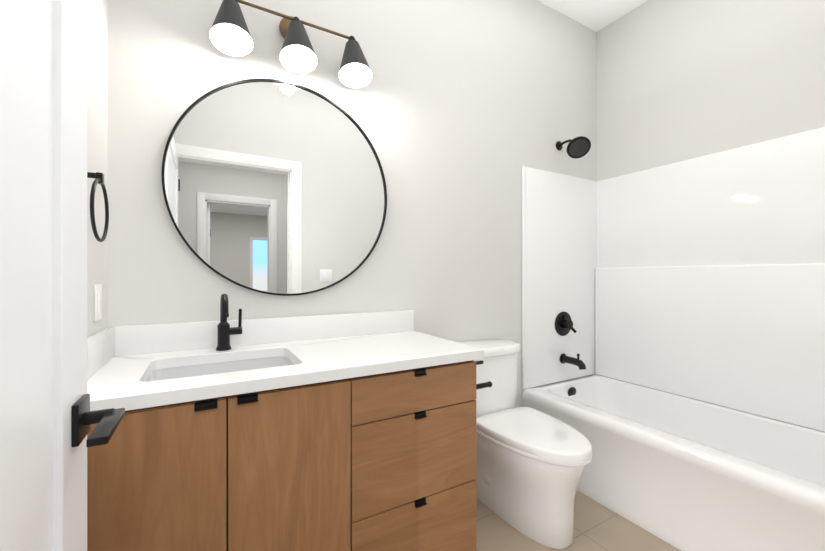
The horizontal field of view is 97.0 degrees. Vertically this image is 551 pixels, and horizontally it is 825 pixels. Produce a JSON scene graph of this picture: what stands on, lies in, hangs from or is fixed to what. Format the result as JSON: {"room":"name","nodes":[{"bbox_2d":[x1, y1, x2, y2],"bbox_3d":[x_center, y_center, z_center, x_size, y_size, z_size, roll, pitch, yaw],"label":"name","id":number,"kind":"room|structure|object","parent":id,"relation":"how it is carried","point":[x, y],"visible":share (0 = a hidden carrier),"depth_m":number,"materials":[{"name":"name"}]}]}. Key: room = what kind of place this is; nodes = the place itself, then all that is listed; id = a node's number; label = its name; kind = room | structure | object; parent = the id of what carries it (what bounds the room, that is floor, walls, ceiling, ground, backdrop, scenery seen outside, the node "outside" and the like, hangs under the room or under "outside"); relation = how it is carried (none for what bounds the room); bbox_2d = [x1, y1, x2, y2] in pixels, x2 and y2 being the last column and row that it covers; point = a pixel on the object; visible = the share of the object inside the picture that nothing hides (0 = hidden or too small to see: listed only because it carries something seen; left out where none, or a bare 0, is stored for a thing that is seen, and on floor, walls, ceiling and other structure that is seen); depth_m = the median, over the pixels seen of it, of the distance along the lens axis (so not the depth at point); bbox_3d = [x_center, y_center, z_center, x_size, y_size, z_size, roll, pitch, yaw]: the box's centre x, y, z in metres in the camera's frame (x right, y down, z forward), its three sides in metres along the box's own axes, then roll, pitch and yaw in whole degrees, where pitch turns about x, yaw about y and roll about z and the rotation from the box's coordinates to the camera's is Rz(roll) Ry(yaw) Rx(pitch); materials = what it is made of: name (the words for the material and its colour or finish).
{"room":"bathroom","nodes":[
{"label":"bathroom","id":0,"kind":"room"},
{"bbox_2d":[87,0,107,337],"bbox_3d":[-0.699,-0.315,0.501,0.120,2.930,1.750,0,0,-30],"label":"wall","id":1,"kind":"structure","parent":0,"point":[97,109],"depth_m":1.17,"materials":[{"name":"white paint"}]},
{"bbox_2d":[94,284,101,320],"bbox_3d":[-1.001,0.085,1.164,0.008,0.114,0.070,0,0,-30],"label":"light switch","id":2,"kind":"object","parent":1,"relation":"attached to","point":[97,302],"visible":0.98,"depth_m":1.15,"materials":[{"name":"white plastic"}]},
{"bbox_2d":[87,172,108,241],"bbox_3d":[-0.882,-0.195,1.001,0.054,0.204,0.175,0,0,-30],"label":"towel ring","id":3,"kind":"object","parent":1,"relation":"attached to","point":[98,177],"visible":0.85,"depth_m":1.00,"materials":[{"name":"black metal"}]},
{"bbox_2d":[108,0,596,407],"bbox_3d":[0.104,-0.315,2.033,3.030,2.930,0.120,0,0,-30],"label":"wall","id":4,"kind":"structure","parent":0,"point":[461,113],"depth_m":1.88,"materials":[{"name":"white paint"}]},
{"bbox_2d":[161,78,386,295],"bbox_3d":[-0.532,-0.373,1.585,0.920,0.920,0.029,0,0,-30],"label":"mirror","id":5,"kind":"object","parent":4,"relation":"attached to","point":[273,186],"visible":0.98,"depth_m":1.55,"materials":[{"name":"clear glass"}]},
{"bbox_2d":[209,0,371,87],"bbox_3d":[-0.479,-0.994,1.515,0.638,0.262,0.203,0,0,-30],"label":"sconce","id":6,"kind":"object","parent":4,"relation":"attached to","point":[229,33],"visible":1,"depth_m":1.48,"materials":[{"name":"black metal"}]},
{"bbox_2d":[556,136,590,158],"bbox_3d":[1.029,-0.831,2.360,0.134,0.149,0.224,0,0,-30],"label":"shower head","id":7,"kind":"object","parent":4,"relation":"attached to","point":[579,147],"visible":1,"depth_m":2.31},
{"bbox_2d":[476,490,680,550],"bbox_3d":[0.566,1.200,1.220,3.030,0.100,1.990,0,0,-30],"label":"floor","id":8,"kind":"structure","parent":0,"point":[598,526],"depth_m":1.62,"materials":[{"name":"tile"}]},
{"bbox_2d":[87,310,483,550],"bbox_3d":[-0.398,0.665,1.349,1.234,0.970,0.567,0,0,-30],"label":"bathroom vanity","id":9,"kind":"object","parent":8,"relation":"on","point":[346,432],"visible":0.9,"depth_m":1.13,"materials":[{"name":"brown wood"}]},
{"bbox_2d":[216,294,241,350],"bbox_3d":[-0.690,0.176,1.377,0.092,0.217,0.136,0,0,-30],"label":"faucet","id":10,"kind":"object","parent":9,"relation":"on","point":[225,331],"visible":1,"depth_m":1.39,"materials":[{"name":"black metal"}]},
{"bbox_2d":[474,360,491,389],"bbox_3d":[0.274,0.408,1.499,0.134,0.140,0.025,0,0,-30],"label":"toilet paper holder","id":11,"kind":"object","parent":9,"relation":"attached to","point":[484,385],"visible":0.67,"depth_m":1.50,"materials":[{"name":"black metal"}]},
{"bbox_2d":[458,338,591,548],"bbox_3d":[0.517,0.762,1.777,0.446,0.776,0.715,0,0,-30],"label":"toilet","id":12,"kind":"object","parent":8,"relation":"on","point":[531,463],"visible":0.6,"depth_m":1.64,"materials":[{"name":"white ceramic"}]},
{"bbox_2d":[522,374,824,550],"bbox_3d":[1.448,0.932,1.721,0.758,0.435,1.746,0,0,-30],"label":"bathtub","id":13,"kind":"object","parent":8,"relation":"on","point":[681,473],"visible":0.94,"depth_m":1.67,"materials":[{"name":"white ceramic"}]},
{"bbox_2d":[537,0,647,31],"bbox_3d":[0.566,-1.830,1.220,3.030,0.100,1.990,0,0,-30],"label":"ceiling","id":14,"kind":"structure","parent":0,"point":[596,15],"depth_m":2.44,"materials":[{"name":"white paint"}]},
{"bbox_2d":[597,0,824,180],"bbox_3d":[1.831,-0.315,1.939,0.120,2.930,1.750,0,0,-30],"label":"wall","id":15,"kind":"structure","parent":0,"point":[679,80],"depth_m":2.10,"materials":[{"name":"white paint"}]},
{"bbox_2d":[522,127,824,431],"bbox_3d":[1.447,0.013,1.720,0.761,1.400,1.746,0,0,-30],"label":"wall panel","id":16,"kind":"object","parent":15,"relation":"attached to","point":[701,278],"visible":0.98,"depth_m":2.11,"materials":[{"name":"white plastic"}]},
{"bbox_2d":[555,312,576,335],"bbox_3d":[1.034,0.325,2.431,0.164,0.164,0.077,0,0,-30],"label":"tub valve","id":17,"kind":"object","parent":16,"relation":"attached to","point":[563,324],"visible":1,"depth_m":2.43,"materials":[{"name":"black metal"}]},
{"bbox_2d":[560,353,585,369],"bbox_3d":[1.057,0.555,2.391,0.068,0.100,0.170,0,0,-30],"label":"tub spout","id":18,"kind":"object","parent":16,"relation":"attached to","point":[577,361],"visible":1,"depth_m":2.37,"materials":[{"name":"black metal"}]},
{"bbox_3d":[1.028,-0.315,0.407,3.030,2.930,0.120,0,0,-30],"label":"wall","id":19,"kind":"structure","parent":0,"visible":0},
{"bbox_2d":[0,0,124,550],"bbox_3d":[-0.358,0.110,0.230,0.155,2.056,0.932,0,0,-30],"label":"door","id":20,"kind":"structure","parent":19,"relation":"in","point":[48,417],"depth_m":0.50,"materials":[{"name":"white paint"}]}
]}

